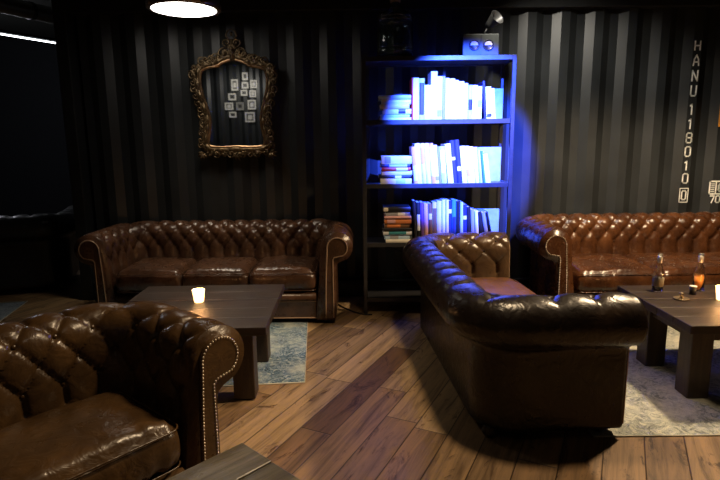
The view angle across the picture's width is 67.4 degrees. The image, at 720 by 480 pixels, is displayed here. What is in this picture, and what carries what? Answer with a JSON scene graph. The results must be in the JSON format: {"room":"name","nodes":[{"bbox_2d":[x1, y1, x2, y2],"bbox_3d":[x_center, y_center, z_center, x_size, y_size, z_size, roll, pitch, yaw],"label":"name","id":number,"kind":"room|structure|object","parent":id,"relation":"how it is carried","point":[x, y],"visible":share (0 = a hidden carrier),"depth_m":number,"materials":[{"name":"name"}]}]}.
{"room":"bar","nodes":[
{"label":"bar","id":0,"kind":"room"},
{"bbox_2d":[0,0,54,39],"bbox_3d":[-0.925,-2.229,2.848,12.200,0.100,11.600,-1,10,0],"label":"ceiling","id":1,"kind":"structure","parent":0,"point":[7,22],"depth_m":7.52,"materials":[{"name":"black paint"}]},
{"bbox_2d":[0,0,53,23],"bbox_3d":[-3.558,-2.386,5.525,0.184,0.184,5.600,4,11,23],"label":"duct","id":2,"kind":"object","parent":1,"relation":"attached to","point":[29,10],"visible":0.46,"depth_m":5.61,"materials":[{"name":"metal"}]},
{"bbox_2d":[0,29,55,43],"bbox_3d":[-3.635,-2.655,6.818,0.042,0.409,4.900,5,11,27],"label":"tube light","id":3,"kind":"object","parent":1,"relation":"hanging from","point":[6,32],"visible":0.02,"depth_m":6.32,"materials":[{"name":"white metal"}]},
{"bbox_2d":[145,0,220,17],"bbox_3d":[-1.263,-1.982,3.807,0.516,0.720,0.516,-1,10,0],"label":"pendant lamp","id":4,"kind":"object","parent":1,"relation":"hanging from","point":[173,8],"visible":1,"depth_m":3.79,"materials":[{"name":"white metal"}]},
{"bbox_2d":[0,40,72,215],"bbox_3d":[-0.920,-1.722,8.782,12.200,3.000,0.100,-1,10,0],"label":"window","id":5,"kind":"structure","parent":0,"point":[34,167],"depth_m":8.72,"materials":[{"name":"glass"}]},
{"bbox_2d":[51,0,96,299],"bbox_3d":[-2.433,-1.121,6.667,0.100,2.600,4.270,-1,10,0],"label":"trim","id":6,"kind":"structure","parent":5,"relation":"attached to","point":[65,24],"depth_m":4.58,"materials":[{"name":"black metal"}]},
{"bbox_2d":[0,269,719,479],"bbox_3d":[-0.891,0.821,3.397,12.200,0.100,11.600,-1,10,0],"label":"floor","id":7,"kind":"structure","parent":0,"point":[375,401],"depth_m":2.59,"materials":[{"name":"brown wood"}]},
{"bbox_2d":[0,301,27,320],"bbox_3d":[-3.543,0.642,4.254,1.404,0.007,0.807,-3,10,-12],"label":"rug","id":8,"kind":"object","parent":7,"relation":"on","point":[6,308],"visible":1,"depth_m":4.59,"materials":[{"name":"carpet"}]},
{"bbox_2d":[0,205,78,289],"bbox_3d":[-3.651,0.122,5.066,1.960,0.747,0.876,-4,11,-20],"label":"sofa","id":9,"kind":"object","parent":7,"relation":"on","point":[37,250],"visible":0.94,"depth_m":4.97,"materials":[{"name":"black leather"}]},
{"bbox_2d":[0,301,243,479],"bbox_3d":[-1.077,0.684,1.829,0.756,0.730,1.181,8,13,39],"label":"armchair","id":10,"kind":"object","parent":7,"relation":"on","point":[104,390],"visible":0.98,"depth_m":1.90,"materials":[{"name":"brown leather"}]},
{"bbox_2d":[0,392,179,479],"bbox_3d":[-0.970,0.705,1.742,0.476,0.204,0.630,8,13,39],"label":"seat cushion","id":11,"kind":"object","parent":10,"relation":"on","point":[108,435],"depth_m":1.71,"materials":[{"name":"brown leather"}]},
{"bbox_2d":[74,218,352,321],"bbox_3d":[-1.083,0.225,4.410,2.061,0.719,0.817,-1,10,0],"label":"sofa","id":12,"kind":"object","parent":7,"relation":"on","point":[304,256],"visible":0.89,"depth_m":4.15,"materials":[{"name":"brown leather"}]},
{"bbox_2d":[116,257,196,291],"bbox_3d":[-1.582,0.267,4.274,0.510,0.206,0.536,-1,10,0],"label":"seat cushion","id":13,"kind":"object","parent":12,"relation":"on","point":[142,274],"depth_m":4.04,"materials":[{"name":"brown leather"}]},
{"bbox_2d":[182,257,258,285],"bbox_3d":[-1.082,0.261,4.274,0.510,0.204,0.536,-1,10,0],"label":"seat cushion","id":14,"kind":"object","parent":12,"relation":"on","point":[203,271],"depth_m":4.04,"materials":[{"name":"brown leather"}]},
{"bbox_2d":[249,255,319,291],"bbox_3d":[-0.582,0.256,4.274,0.510,0.207,0.536,-1,10,0],"label":"seat cushion","id":15,"kind":"object","parent":12,"relation":"on","point":[297,273],"depth_m":4.04,"materials":[{"name":"brown leather"}]},
{"bbox_2d":[166,443,299,479],"bbox_3d":[-0.345,0.916,1.282,0.598,0.450,0.600,9,14,42],"label":"coffee table","id":16,"kind":"object","parent":7,"relation":"on","point":[239,462],"visible":1,"depth_m":1.52,"materials":[{"name":"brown wood"}]},
{"bbox_2d":[222,319,307,386],"bbox_3d":[-1.308,0.740,3.569,1.904,0.008,1.128,-1,10,-4],"label":"rug","id":17,"kind":"object","parent":7,"relation":"on","point":[286,364],"visible":0.14,"depth_m":3.48,"materials":[{"name":"carpet"}]},
{"bbox_2d":[126,284,284,398],"bbox_3d":[-0.918,0.585,3.136,0.880,0.442,0.848,-1,10,-1],"label":"coffee table","id":18,"kind":"object","parent":17,"relation":"on","point":[250,310],"visible":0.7,"depth_m":3.08,"materials":[{"name":"brown wood"}]},
{"bbox_2d":[192,288,204,302],"bbox_3d":[-0.936,0.322,3.135,0.072,0.078,0.072,-1,10,0],"label":"candle","id":19,"kind":"object","parent":18,"relation":"on","point":[198,293],"visible":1,"depth_m":3.11,"materials":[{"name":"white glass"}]},
{"bbox_2d":[338,304,371,314],"bbox_3d":[-0.060,0.572,4.412,0.060,0.010,0.402,-11,14,-44],"label":"cable","id":20,"kind":"object","parent":7,"relation":"on","point":[338,304],"visible":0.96,"depth_m":4.36,"materials":[{"name":"black plastic"}]},
{"bbox_2d":[361,54,516,313],"bbox_3d":[0.594,-0.417,4.321,1.147,1.978,0.350,-1,10,0],"label":"bookshelf","id":21,"kind":"object","parent":7,"relation":"on","point":[397,293],"visible":0.67,"depth_m":4.19,"materials":[{"name":"metal"}]},
{"bbox_2d":[377,0,413,55],"bbox_3d":[0.267,-1.599,4.092,0.276,0.437,0.276,-1,10,0],"label":"lantern","id":22,"kind":"object","parent":21,"relation":"on","point":[395,24],"visible":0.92,"depth_m":4.00,"materials":[{"name":"black"}]},
{"bbox_2d":[380,117,410,119],"bbox_3d":[0.272,-0.932,4.200,0.235,0.030,0.204,-1,10,0],"label":"book","id":23,"kind":"object","parent":21,"relation":"on","point":[405,118],"visible":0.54,"depth_m":4.10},
{"bbox_2d":[380,114,409,117],"bbox_3d":[0.269,-0.964,4.215,0.220,0.026,0.204,-1,10,0],"label":"book","id":24,"kind":"object","parent":23,"relation":"on","point":[381,115],"visible":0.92,"depth_m":4.12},
{"bbox_2d":[382,109,410,113],"bbox_3d":[0.281,-0.994,4.198,0.215,0.038,0.205,-1,10,0],"label":"book","id":25,"kind":"object","parent":24,"relation":"on","point":[384,111],"visible":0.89,"depth_m":4.10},
{"bbox_2d":[380,104,408,109],"bbox_3d":[0.263,-1.028,4.183,0.220,0.034,0.204,-1,10,0],"label":"book","id":26,"kind":"object","parent":25,"relation":"on","point":[382,106],"visible":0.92,"depth_m":4.08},
{"bbox_2d":[381,99,410,104],"bbox_3d":[0.277,-1.067,4.196,0.225,0.036,0.204,-1,10,0],"label":"book","id":27,"kind":"object","parent":26,"relation":"on","point":[383,101],"visible":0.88,"depth_m":4.10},
{"bbox_2d":[378,95,410,100],"bbox_3d":[0.265,-1.098,4.180,0.245,0.030,0.204,-1,10,0],"label":"book","id":28,"kind":"object","parent":27,"relation":"on","point":[380,97],"visible":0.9,"depth_m":4.08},
{"bbox_2d":[380,178,411,183],"bbox_3d":[0.280,-0.469,4.283,0.240,0.048,0.205,-1,10,0],"label":"book","id":29,"kind":"object","parent":21,"relation":"on","point":[393,180],"visible":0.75,"depth_m":4.18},
{"bbox_2d":[378,174,410,178],"bbox_3d":[0.272,-0.509,4.296,0.250,0.026,0.205,-1,10,0],"label":"book","id":30,"kind":"object","parent":29,"relation":"on","point":[380,175],"visible":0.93,"depth_m":4.20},
{"bbox_2d":[381,170,411,174],"bbox_3d":[0.286,-0.536,4.281,0.235,0.032,0.204,-1,10,0],"label":"book","id":31,"kind":"object","parent":30,"relation":"on","point":[382,172],"visible":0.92,"depth_m":4.18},
{"bbox_2d":[382,167,410,170],"bbox_3d":[0.281,-0.564,4.266,0.220,0.026,0.205,-1,10,0],"label":"book","id":32,"kind":"object","parent":31,"relation":"on","point":[383,168],"visible":0.91,"depth_m":4.17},
{"bbox_2d":[380,163,409,167],"bbox_3d":[0.273,-0.593,4.280,0.230,0.026,0.205,-1,10,0],"label":"book","id":33,"kind":"object","parent":32,"relation":"on","point":[381,165],"visible":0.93,"depth_m":4.18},
{"bbox_2d":[381,155,411,163],"bbox_3d":[0.283,-0.635,4.263,0.235,0.060,0.205,-1,10,0],"label":"book","id":34,"kind":"object","parent":33,"relation":"on","point":[394,159],"visible":0.99,"depth_m":4.16,"materials":[{"name":"paper"}]},
{"bbox_2d":[385,238,412,242],"bbox_3d":[0.312,-0.006,4.367,0.215,0.028,0.204,-1,10,0],"label":"book","id":35,"kind":"object","parent":21,"relation":"on","point":[386,240],"visible":0.46,"depth_m":4.27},
{"bbox_2d":[384,235,411,238],"bbox_3d":[0.304,-0.042,4.380,0.220,0.036,0.205,-1,10,0],"label":"book","id":36,"kind":"object","parent":35,"relation":"on","point":[385,236],"visible":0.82,"depth_m":4.28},
{"bbox_2d":[382,231,411,234],"bbox_3d":[0.297,-0.075,4.364,0.225,0.034,0.205,-1,10,0],"label":"book","id":37,"kind":"object","parent":36,"relation":"on","point":[384,232],"visible":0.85,"depth_m":4.26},
{"bbox_2d":[382,225,411,230],"bbox_3d":[0.296,-0.100,4.350,0.225,0.020,0.204,-1,10,0],"label":"book","id":38,"kind":"object","parent":37,"relation":"on","point":[384,229],"visible":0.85,"depth_m":4.25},
{"bbox_2d":[383,220,410,227],"bbox_3d":[0.298,-0.131,4.364,0.210,0.034,0.205,-1,10,0],"label":"book","id":39,"kind":"object","parent":38,"relation":"on","point":[406,225],"visible":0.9,"depth_m":4.26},
{"bbox_2d":[384,218,411,223],"bbox_3d":[0.301,-0.166,4.347,0.215,0.040,0.205,-1,10,0],"label":"book","id":40,"kind":"object","parent":39,"relation":"on","point":[386,221],"visible":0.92,"depth_m":4.25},
{"bbox_2d":[383,213,410,218],"bbox_3d":[0.298,-0.194,4.333,0.210,0.018,0.204,-1,10,0],"label":"book","id":41,"kind":"object","parent":40,"relation":"on","point":[384,215],"visible":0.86,"depth_m":4.24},
{"bbox_2d":[385,212,409,215],"bbox_3d":[0.297,-0.223,4.347,0.190,0.034,0.205,-1,10,0],"label":"book","id":42,"kind":"object","parent":41,"relation":"on","point":[386,213],"visible":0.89,"depth_m":4.25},
{"bbox_2d":[382,204,410,211],"bbox_3d":[0.290,-0.257,4.331,0.215,0.036,0.205,-1,10,0],"label":"book","id":43,"kind":"object","parent":42,"relation":"on","point":[386,207],"visible":1,"depth_m":4.23,"materials":[{"name":"paper"}]},
{"bbox_2d":[409,78,412,119],"bbox_3d":[0.396,-1.075,4.165,0.011,0.320,0.192,-1,10,0],"label":"book","id":44,"kind":"object","parent":21,"relation":"on","point":[411,79],"visible":0.71,"depth_m":4.09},
{"bbox_2d":[409,146,417,183],"bbox_3d":[0.420,-0.589,4.251,0.053,0.292,0.195,-1,10,0],"label":"book","id":45,"kind":"object","parent":21,"relation":"on","point":[411,149],"visible":0.91,"depth_m":4.17,"materials":[{"name":"paper"}]},
{"bbox_2d":[410,198,416,237],"bbox_3d":[0.432,-0.158,4.329,0.038,0.335,0.194,-1,10,0],"label":"book","id":46,"kind":"object","parent":21,"relation":"on","point":[413,203],"visible":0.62,"depth_m":4.25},
{"bbox_2d":[413,78,418,119],"bbox_3d":[0.424,-1.079,4.188,0.043,0.320,0.206,-1,10,0],"label":"book","id":47,"kind":"object","parent":21,"relation":"on","point":[415,80],"visible":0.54,"depth_m":4.09,"materials":[{"name":"paper"}]},
{"bbox_2d":[412,143,422,183],"bbox_3d":[0.453,-0.606,4.273,0.067,0.318,0.206,-1,10,0],"label":"book","id":48,"kind":"object","parent":21,"relation":"on","point":[417,145],"visible":0.69,"depth_m":4.17,"materials":[{"name":"paper"}]},
{"bbox_2d":[415,200,420,236],"bbox_3d":[0.462,-0.155,4.354,0.039,0.321,0.207,-1,10,0],"label":"book","id":49,"kind":"object","parent":21,"relation":"on","point":[416,201],"visible":0.64,"depth_m":4.25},
{"bbox_2d":[418,200,424,235],"bbox_3d":[0.491,-0.154,4.344,0.039,0.321,0.198,-1,10,0],"label":"book","id":50,"kind":"object","parent":21,"relation":"on","point":[420,201],"visible":0.57,"depth_m":4.24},
{"bbox_2d":[419,78,424,119],"bbox_3d":[0.467,-1.076,4.178,0.041,0.315,0.199,-1,10,0],"label":"book","id":51,"kind":"object","parent":21,"relation":"on","point":[421,80],"visible":0.61,"depth_m":4.08,"materials":[{"name":"paper"}]},
{"bbox_2d":[420,143,426,183],"bbox_3d":[0.490,-0.604,4.263,0.059,0.317,0.199,-1,10,0],"label":"book","id":52,"kind":"object","parent":21,"relation":"on","point":[422,152],"visible":0.66,"depth_m":4.17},
{"bbox_2d":[423,201,428,234],"bbox_3d":[0.522,-0.149,4.345,0.043,0.311,0.210,-1,10,0],"label":"book","id":53,"kind":"object","parent":21,"relation":"on","point":[426,226],"visible":0.54,"depth_m":4.24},
{"bbox_2d":[424,85,430,119],"bbox_3d":[0.511,-1.052,4.183,0.045,0.267,0.210,-1,10,0],"label":"book","id":54,"kind":"object","parent":21,"relation":"on","point":[427,93],"visible":0.54,"depth_m":4.08,"materials":[{"name":"paper"}]},
{"bbox_2d":[424,143,430,182],"bbox_3d":[0.523,-0.605,4.263,0.061,0.317,0.210,-1,10,0],"label":"book","id":55,"kind":"object","parent":21,"relation":"on","point":[426,145],"visible":0.57,"depth_m":4.16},
{"bbox_2d":[427,201,431,233],"bbox_3d":[0.553,-0.148,4.335,0.039,0.311,0.203,-1,10,0],"label":"book","id":56,"kind":"object","parent":21,"relation":"on","point":[428,202],"visible":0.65,"depth_m":4.23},
{"bbox_2d":[429,143,435,182],"bbox_3d":[0.557,-0.603,4.253,0.059,0.317,0.203,-1,10,0],"label":"book","id":57,"kind":"object","parent":21,"relation":"on","point":[431,152],"visible":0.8,"depth_m":4.15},
{"bbox_2d":[428,71,437,118],"bbox_3d":[0.558,-1.099,4.164,0.049,0.364,0.202,-1,10,0],"label":"book","id":58,"kind":"object","parent":21,"relation":"on","point":[433,75],"visible":0.77,"depth_m":4.07,"materials":[{"name":"paper"}]},
{"bbox_2d":[429,200,436,233],"bbox_3d":[0.589,-0.155,4.348,0.034,0.320,0.195,-2,10,0],"label":"book","id":59,"kind":"object","parent":21,"relation":"on","point":[434,203],"visible":0.59,"depth_m":4.25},
{"bbox_2d":[433,145,438,182],"bbox_3d":[0.590,-0.599,4.268,0.056,0.302,0.195,-1,10,0],"label":"book","id":60,"kind":"object","parent":21,"relation":"on","point":[434,146],"visible":0.63,"depth_m":4.17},
{"bbox_2d":[434,199,441,232],"bbox_3d":[0.625,-0.161,4.348,0.038,0.330,0.206,-2,10,0],"label":"book","id":61,"kind":"object","parent":21,"relation":"on","point":[439,202],"visible":0.57,"depth_m":4.24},
{"bbox_2d":[437,146,441,182],"bbox_3d":[0.613,-0.594,4.270,0.040,0.291,0.205,-1,10,0],"label":"book","id":62,"kind":"object","parent":21,"relation":"on","point":[438,153],"visible":0.47,"depth_m":4.17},
{"bbox_2d":[437,76,442,118],"bbox_3d":[0.603,-1.085,4.181,0.039,0.330,0.195,-1,10,0],"label":"book","id":63,"kind":"object","parent":21,"relation":"on","point":[439,80],"visible":0.61,"depth_m":4.08,"materials":[{"name":"paper"}]},
{"bbox_2d":[438,197,444,232],"bbox_3d":[0.658,-0.164,4.337,0.026,0.340,0.198,-2,10,0],"label":"book","id":64,"kind":"object","parent":21,"relation":"on","point":[441,198],"visible":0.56,"depth_m":4.24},
{"bbox_2d":[439,146,446,182],"bbox_3d":[0.642,-0.594,4.259,0.066,0.294,0.199,-1,10,0],"label":"book","id":65,"kind":"object","parent":21,"relation":"on","point":[441,148],"visible":0.66,"depth_m":4.16,"materials":[{"name":"paper"}]},
{"bbox_2d":[442,76,444,118],"bbox_3d":[0.633,-1.086,4.181,0.021,0.330,0.206,-1,10,0],"label":"book","id":66,"kind":"object","parent":21,"relation":"on","point":[443,78],"visible":0.49,"depth_m":4.08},
{"bbox_2d":[444,197,448,232],"bbox_3d":[0.684,-0.164,4.337,0.024,0.340,0.210,-2,10,0],"label":"book","id":67,"kind":"object","parent":21,"relation":"on","point":[446,199],"visible":0.56,"depth_m":4.23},
{"bbox_2d":[445,78,448,118],"bbox_3d":[0.658,-1.077,4.173,0.028,0.315,0.198,-1,10,0],"label":"book","id":68,"kind":"object","parent":21,"relation":"on","point":[446,79],"visible":0.52,"depth_m":4.08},
{"bbox_2d":[441,143,453,182],"bbox_3d":[0.687,-0.604,4.258,0.075,0.313,0.210,-1,10,0],"label":"book","id":69,"kind":"object","parent":21,"relation":"on","point":[449,170],"visible":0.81,"depth_m":4.16,"materials":[{"name":"paper"}]},
{"bbox_2d":[447,198,451,232],"bbox_3d":[0.710,-0.162,4.351,0.026,0.330,0.203,-2,10,0],"label":"book","id":70,"kind":"object","parent":21,"relation":"on","point":[450,201],"visible":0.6,"depth_m":4.25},
{"bbox_2d":[449,78,454,118],"bbox_3d":[0.694,-1.075,4.173,0.042,0.310,0.210,-1,10,0],"label":"book","id":71,"kind":"object","parent":21,"relation":"on","point":[452,80],"visible":0.68,"depth_m":4.07,"materials":[{"name":"paper"}]},
{"bbox_2d":[446,140,457,182],"bbox_3d":[0.725,-0.618,4.269,0.068,0.336,0.203,-1,10,0],"label":"book","id":72,"kind":"object","parent":21,"relation":"on","point":[451,142],"visible":0.65,"depth_m":4.17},
{"bbox_2d":[448,197,455,233],"bbox_3d":[0.740,-0.166,4.340,0.032,0.340,0.195,-2,10,0],"label":"book","id":73,"kind":"object","parent":21,"relation":"on","point":[452,199],"visible":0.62,"depth_m":4.24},
{"bbox_2d":[454,80,458,118],"bbox_3d":[0.730,-1.073,4.188,0.028,0.301,0.202,-1,10,0],"label":"book","id":74,"kind":"object","parent":21,"relation":"on","point":[456,81],"visible":0.48,"depth_m":4.09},
{"bbox_2d":[455,198,459,233],"bbox_3d":[0.771,-0.161,4.342,0.028,0.330,0.206,-2,10,0],"label":"book","id":75,"kind":"object","parent":21,"relation":"on","point":[457,200],"visible":0.51,"depth_m":4.24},
{"bbox_2d":[454,139,461,182],"bbox_3d":[0.759,-0.619,4.259,0.069,0.341,0.195,-1,10,0],"label":"book","id":76,"kind":"object","parent":21,"relation":"on","point":[456,142],"visible":0.65,"depth_m":4.17,"materials":[{"name":"paper"}]},
{"bbox_2d":[458,81,463,118],"bbox_3d":[0.766,-1.067,4.179,0.041,0.291,0.194,-1,10,0],"label":"book","id":77,"kind":"object","parent":21,"relation":"on","point":[461,83],"visible":0.53,"depth_m":4.08,"materials":[{"name":"paper"}]},
{"bbox_2d":[459,200,462,232],"bbox_3d":[0.797,-0.155,4.333,0.022,0.320,0.198,-2,10,0],"label":"book","id":78,"kind":"object","parent":21,"relation":"on","point":[461,202],"visible":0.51,"depth_m":4.23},
{"bbox_2d":[459,146,466,182],"bbox_3d":[0.798,-0.596,4.263,0.068,0.293,0.206,-1,10,0],"label":"book","id":79,"kind":"object","parent":21,"relation":"on","point":[462,148],"visible":0.57,"depth_m":4.16,"materials":[{"name":"paper"}]},
{"bbox_2d":[463,202,466,231],"bbox_3d":[0.828,-0.150,4.357,0.042,0.302,0.211,-1,10,0],"label":"book","id":80,"kind":"object","parent":21,"relation":"on","point":[464,204],"visible":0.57,"depth_m":4.25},
{"bbox_2d":[464,83,467,118],"bbox_3d":[0.801,-1.060,4.180,0.028,0.276,0.206,-1,10,0],"label":"book","id":81,"kind":"object","parent":21,"relation":"on","point":[465,84],"visible":0.48,"depth_m":4.08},
{"bbox_2d":[464,146,471,182],"bbox_3d":[0.834,-0.594,4.253,0.062,0.293,0.199,-1,10,0],"label":"book","id":82,"kind":"object","parent":21,"relation":"on","point":[467,155],"visible":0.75,"depth_m":4.16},
{"bbox_2d":[467,205,470,231],"bbox_3d":[0.858,-0.139,4.350,0.036,0.282,0.202,-1,10,0],"label":"book","id":83,"kind":"object","parent":21,"relation":"on","point":[468,207],"visible":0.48,"depth_m":4.25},
{"bbox_2d":[467,85,472,118],"bbox_3d":[0.833,-1.052,4.171,0.034,0.262,0.199,-1,10,0],"label":"book","id":84,"kind":"object","parent":21,"relation":"on","point":[470,87],"visible":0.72,"depth_m":4.07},
{"bbox_2d":[469,146,475,182],"bbox_3d":[0.867,-0.597,4.278,0.062,0.288,0.210,-1,10,0],"label":"book","id":85,"kind":"object","parent":21,"relation":"on","point":[470,147],"visible":0.5,"depth_m":4.17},
{"bbox_2d":[470,207,474,231],"bbox_3d":[0.888,-0.128,4.342,0.042,0.263,0.194,-1,10,0],"label":"book","id":86,"kind":"object","parent":21,"relation":"on","point":[471,209],"visible":0.49,"depth_m":4.24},
{"bbox_2d":[472,85,477,118],"bbox_3d":[0.871,-1.056,4.195,0.041,0.262,0.210,-1,10,0],"label":"book","id":87,"kind":"object","parent":21,"relation":"on","point":[475,87],"visible":0.48,"depth_m":4.09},
{"bbox_2d":[473,147,478,182],"bbox_3d":[0.898,-0.593,4.268,0.057,0.283,0.202,-1,10,0],"label":"book","id":88,"kind":"object","parent":21,"relation":"on","point":[474,148],"visible":0.5,"depth_m":4.17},
{"bbox_2d":[473,208,478,233],"bbox_3d":[0.918,-0.124,4.343,0.042,0.253,0.206,-1,10,0],"label":"book","id":89,"kind":"object","parent":21,"relation":"on","point":[475,210],"visible":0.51,"depth_m":4.24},
{"bbox_2d":[459,34,498,54],"bbox_3d":[0.895,-1.461,4.079,0.270,0.155,0.178,-1,10,0],"label":"control box","id":90,"kind":"object","parent":21,"relation":"on","point":[469,44],"visible":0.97,"depth_m":4.00,"materials":[{"name":"black plastic"}]},
{"bbox_2d":[484,10,503,33],"bbox_3d":[1.017,-1.579,4.170,0.118,0.353,0.189,-6,11,-25],"label":"spot lamp","id":91,"kind":"object","parent":90,"relation":"on","point":[495,18],"visible":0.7,"depth_m":4.12,"materials":[{"name":"metal"}]},
{"bbox_2d":[477,86,481,118],"bbox_3d":[0.907,-1.050,4.185,0.030,0.252,0.203,-1,10,0],"label":"book","id":92,"kind":"object","parent":21,"relation":"on","point":[479,107],"visible":0.57,"depth_m":4.09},
{"bbox_2d":[477,149,482,182],"bbox_3d":[0.926,-0.581,4.260,0.050,0.263,0.194,-1,10,0],"label":"book","id":93,"kind":"object","parent":21,"relation":"on","point":[478,150],"visible":0.49,"depth_m":4.17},
{"bbox_2d":[476,209,483,233],"bbox_3d":[0.957,-0.122,4.357,0.069,0.244,0.198,-1,10,0],"label":"book","id":94,"kind":"object","parent":21,"relation":"on","point":[480,222],"visible":0.51,"depth_m":4.26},
{"bbox_2d":[477,81,485,118],"bbox_3d":[0.941,-1.068,4.173,0.037,0.292,0.193,-1,10,0],"label":"book","id":95,"kind":"object","parent":21,"relation":"on","point":[483,115],"visible":0.56,"depth_m":4.09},
{"bbox_2d":[480,151,485,182],"bbox_3d":[0.949,-0.577,4.261,0.047,0.252,0.205,-1,10,0],"label":"book","id":96,"kind":"object","parent":21,"relation":"on","point":[481,152],"visible":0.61,"depth_m":4.16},
{"bbox_2d":[479,209,487,231],"bbox_3d":[0.990,-0.120,4.358,0.069,0.239,0.210,-1,10,0],"label":"book","id":97,"kind":"object","parent":21,"relation":"on","point":[485,227],"visible":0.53,"depth_m":4.25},
{"bbox_2d":[481,209,490,231],"bbox_3d":[1.019,-0.120,4.348,0.069,0.241,0.202,-1,10,0],"label":"book","id":98,"kind":"object","parent":21,"relation":"on","point":[486,212],"visible":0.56,"depth_m":4.25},
{"bbox_2d":[483,153,490,182],"bbox_3d":[0.980,-0.569,4.277,0.069,0.231,0.198,-1,10,0],"label":"book","id":99,"kind":"object","parent":21,"relation":"on","point":[485,156],"visible":0.55,"depth_m":4.18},
{"bbox_2d":[485,87,491,118],"bbox_3d":[0.973,-1.048,4.176,0.059,0.250,0.207,-1,10,0],"label":"book","id":100,"kind":"object","parent":21,"relation":"on","point":[487,89],"visible":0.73,"depth_m":4.08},
{"bbox_2d":[491,88,494,118],"bbox_3d":[1.010,-1.046,4.191,0.045,0.239,0.198,-1,10,0],"label":"book","id":101,"kind":"object","parent":21,"relation":"on","point":[492,89],"visible":0.45,"depth_m":4.09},
{"bbox_2d":[402,231,647,436],"bbox_3d":[0.748,0.429,3.184,0.816,0.693,1.891,-1,10,-4],"label":"sofa","id":102,"kind":"object","parent":7,"relation":"on","point":[517,359],"visible":1,"depth_m":2.42,"materials":[{"name":"leather"}]},
{"bbox_2d":[472,277,534,294],"bbox_3d":[0.863,0.394,3.525,0.536,0.207,0.675,-1,10,-4],"label":"seat cushion","id":103,"kind":"object","parent":102,"relation":"on","point":[497,285],"depth_m":3.51,"materials":[{"name":"brown leather"}]},
{"bbox_2d":[515,211,719,295],"bbox_3d":[2.472,0.187,4.329,2.381,0.743,0.937,-1,10,0],"label":"sofa","id":104,"kind":"object","parent":7,"relation":"on","point":[592,253],"visible":0.82,"depth_m":4.34,"materials":[{"name":"leather"}]},
{"bbox_2d":[572,253,653,293],"bbox_3d":[1.866,0.242,4.195,0.617,0.204,0.656,-1,10,0],"label":"seat cushion","id":105,"kind":"object","parent":104,"relation":"on","point":[593,273],"depth_m":3.90,"materials":[{"name":"leather"}]},
{"bbox_2d":[625,252,719,284],"bbox_3d":[2.473,0.236,4.195,0.617,0.204,0.656,-1,10,0],"label":"seat cushion","id":106,"kind":"object","parent":104,"relation":"on","point":[679,267],"depth_m":3.98,"materials":[{"name":"leather"}]},
{"bbox_2d":[704,252,719,260],"bbox_3d":[3.079,0.229,4.195,0.617,0.202,0.656,-1,10,0],"label":"seat cushion","id":107,"kind":"object","parent":104,"relation":"on","point":[712,255],"depth_m":4.34,"materials":[{"name":"leather"}]},
{"bbox_2d":[589,326,719,436],"bbox_3d":[2.509,0.760,3.220,2.864,0.008,1.488,-1,10,0],"label":"rug","id":108,"kind":"object","parent":7,"relation":"on","point":[653,406],"visible":0.26,"depth_m":2.78,"materials":[{"name":"carpet"}]},
{"bbox_2d":[617,284,719,397],"bbox_3d":[2.087,0.565,3.058,0.930,0.442,0.768,-1,10,0],"label":"coffee table","id":109,"kind":"object","parent":108,"relation":"on","point":[697,319],"visible":0.89,"depth_m":2.89,"materials":[{"name":"brown wood"}]},
{"bbox_2d":[651,253,663,291],"bbox_3d":[1.792,0.195,3.239,0.064,0.230,0.064,-1,10,0],"label":"glass bottle","id":110,"kind":"object","parent":109,"relation":"on","point":[658,273],"visible":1,"depth_m":3.22,"materials":[{"name":"brown"}]},
{"bbox_2d":[673,292,688,300],"bbox_3d":[1.839,0.318,3.089,0.084,0.040,0.083,-1,10,0],"label":"dish","id":111,"kind":"object","parent":109,"relation":"on","point":[681,297],"visible":1,"depth_m":3.08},
{"bbox_2d":[689,285,696,294],"bbox_3d":[1.958,0.294,3.176,0.041,0.053,0.040,-1,10,0],"label":"tumbler","id":112,"kind":"object","parent":109,"relation":"on","point":[692,288],"visible":1,"depth_m":3.16,"materials":[{"name":"black glass"}]},
{"bbox_2d":[692,253,704,291],"bbox_3d":[2.037,0.192,3.239,0.062,0.230,0.062,-1,10,0],"label":"glass bottle","id":113,"kind":"object","parent":109,"relation":"on","point":[699,272],"visible":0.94,"depth_m":3.22,"materials":[{"name":"orange"}]},
{"bbox_2d":[716,285,719,300],"bbox_3d":[2.054,0.300,3.055,0.076,0.082,0.076,-1,10,0],"label":"candle","id":114,"kind":"object","parent":109,"relation":"on","point":[717,286],"visible":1,"depth_m":3.05,"materials":[{"name":"white wax"}]},
{"bbox_2d":[76,7,719,278],"bbox_3d":[1.370,-0.793,4.689,7.438,2.270,0.066,-1,10,0],"label":"wall","id":115,"kind":"structure","parent":0,"point":[603,100],"depth_m":4.63,"materials":[{"name":"black paint"}]},
{"bbox_2d":[187,29,277,160],"bbox_3d":[-1.058,-1.206,4.529,0.752,1.074,0.074,-1,10,0],"label":"ornate mirror","id":116,"kind":"object","parent":115,"relation":"attached to","point":[234,91],"visible":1,"depth_m":4.53,"materials":[{"name":"gold glass"}]},
{"bbox_2d":[201,61,265,145],"bbox_3d":[-1.053,-1.147,4.548,0.545,0.704,0.010,-1,10,0],"label":"mirror glass","id":117,"kind":"object","parent":116,"relation":"attached to","point":[233,93],"depth_m":4.54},
{"bbox_2d":[65,0,719,298],"bbox_3d":[1.346,-0.806,4.676,7.490,2.600,0.195,-1,10,0],"label":"trim","id":118,"kind":"structure","parent":115,"relation":"attached to","point":[346,286],"depth_m":4.40,"materials":[{"name":"black metal"}]},
{"bbox_2d":[678,41,701,202],"bbox_3d":[2.827,-0.996,4.620,0.078,1.354,0.002,-1,10,0],"label":"lettering","id":119,"kind":"object","parent":115,"relation":"attached to","point":[695,45],"visible":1,"depth_m":4.63,"materials":[{"name":"white paint"}]},
{"bbox_2d":[708,181,719,202],"bbox_3d":[3.173,-0.420,4.723,0.252,0.198,0.002,-1,10,0],"label":"lettering","id":120,"kind":"object","parent":115,"relation":"attached to","point":[715,187],"visible":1,"depth_m":4.72,"materials":[{"name":"white paint"}]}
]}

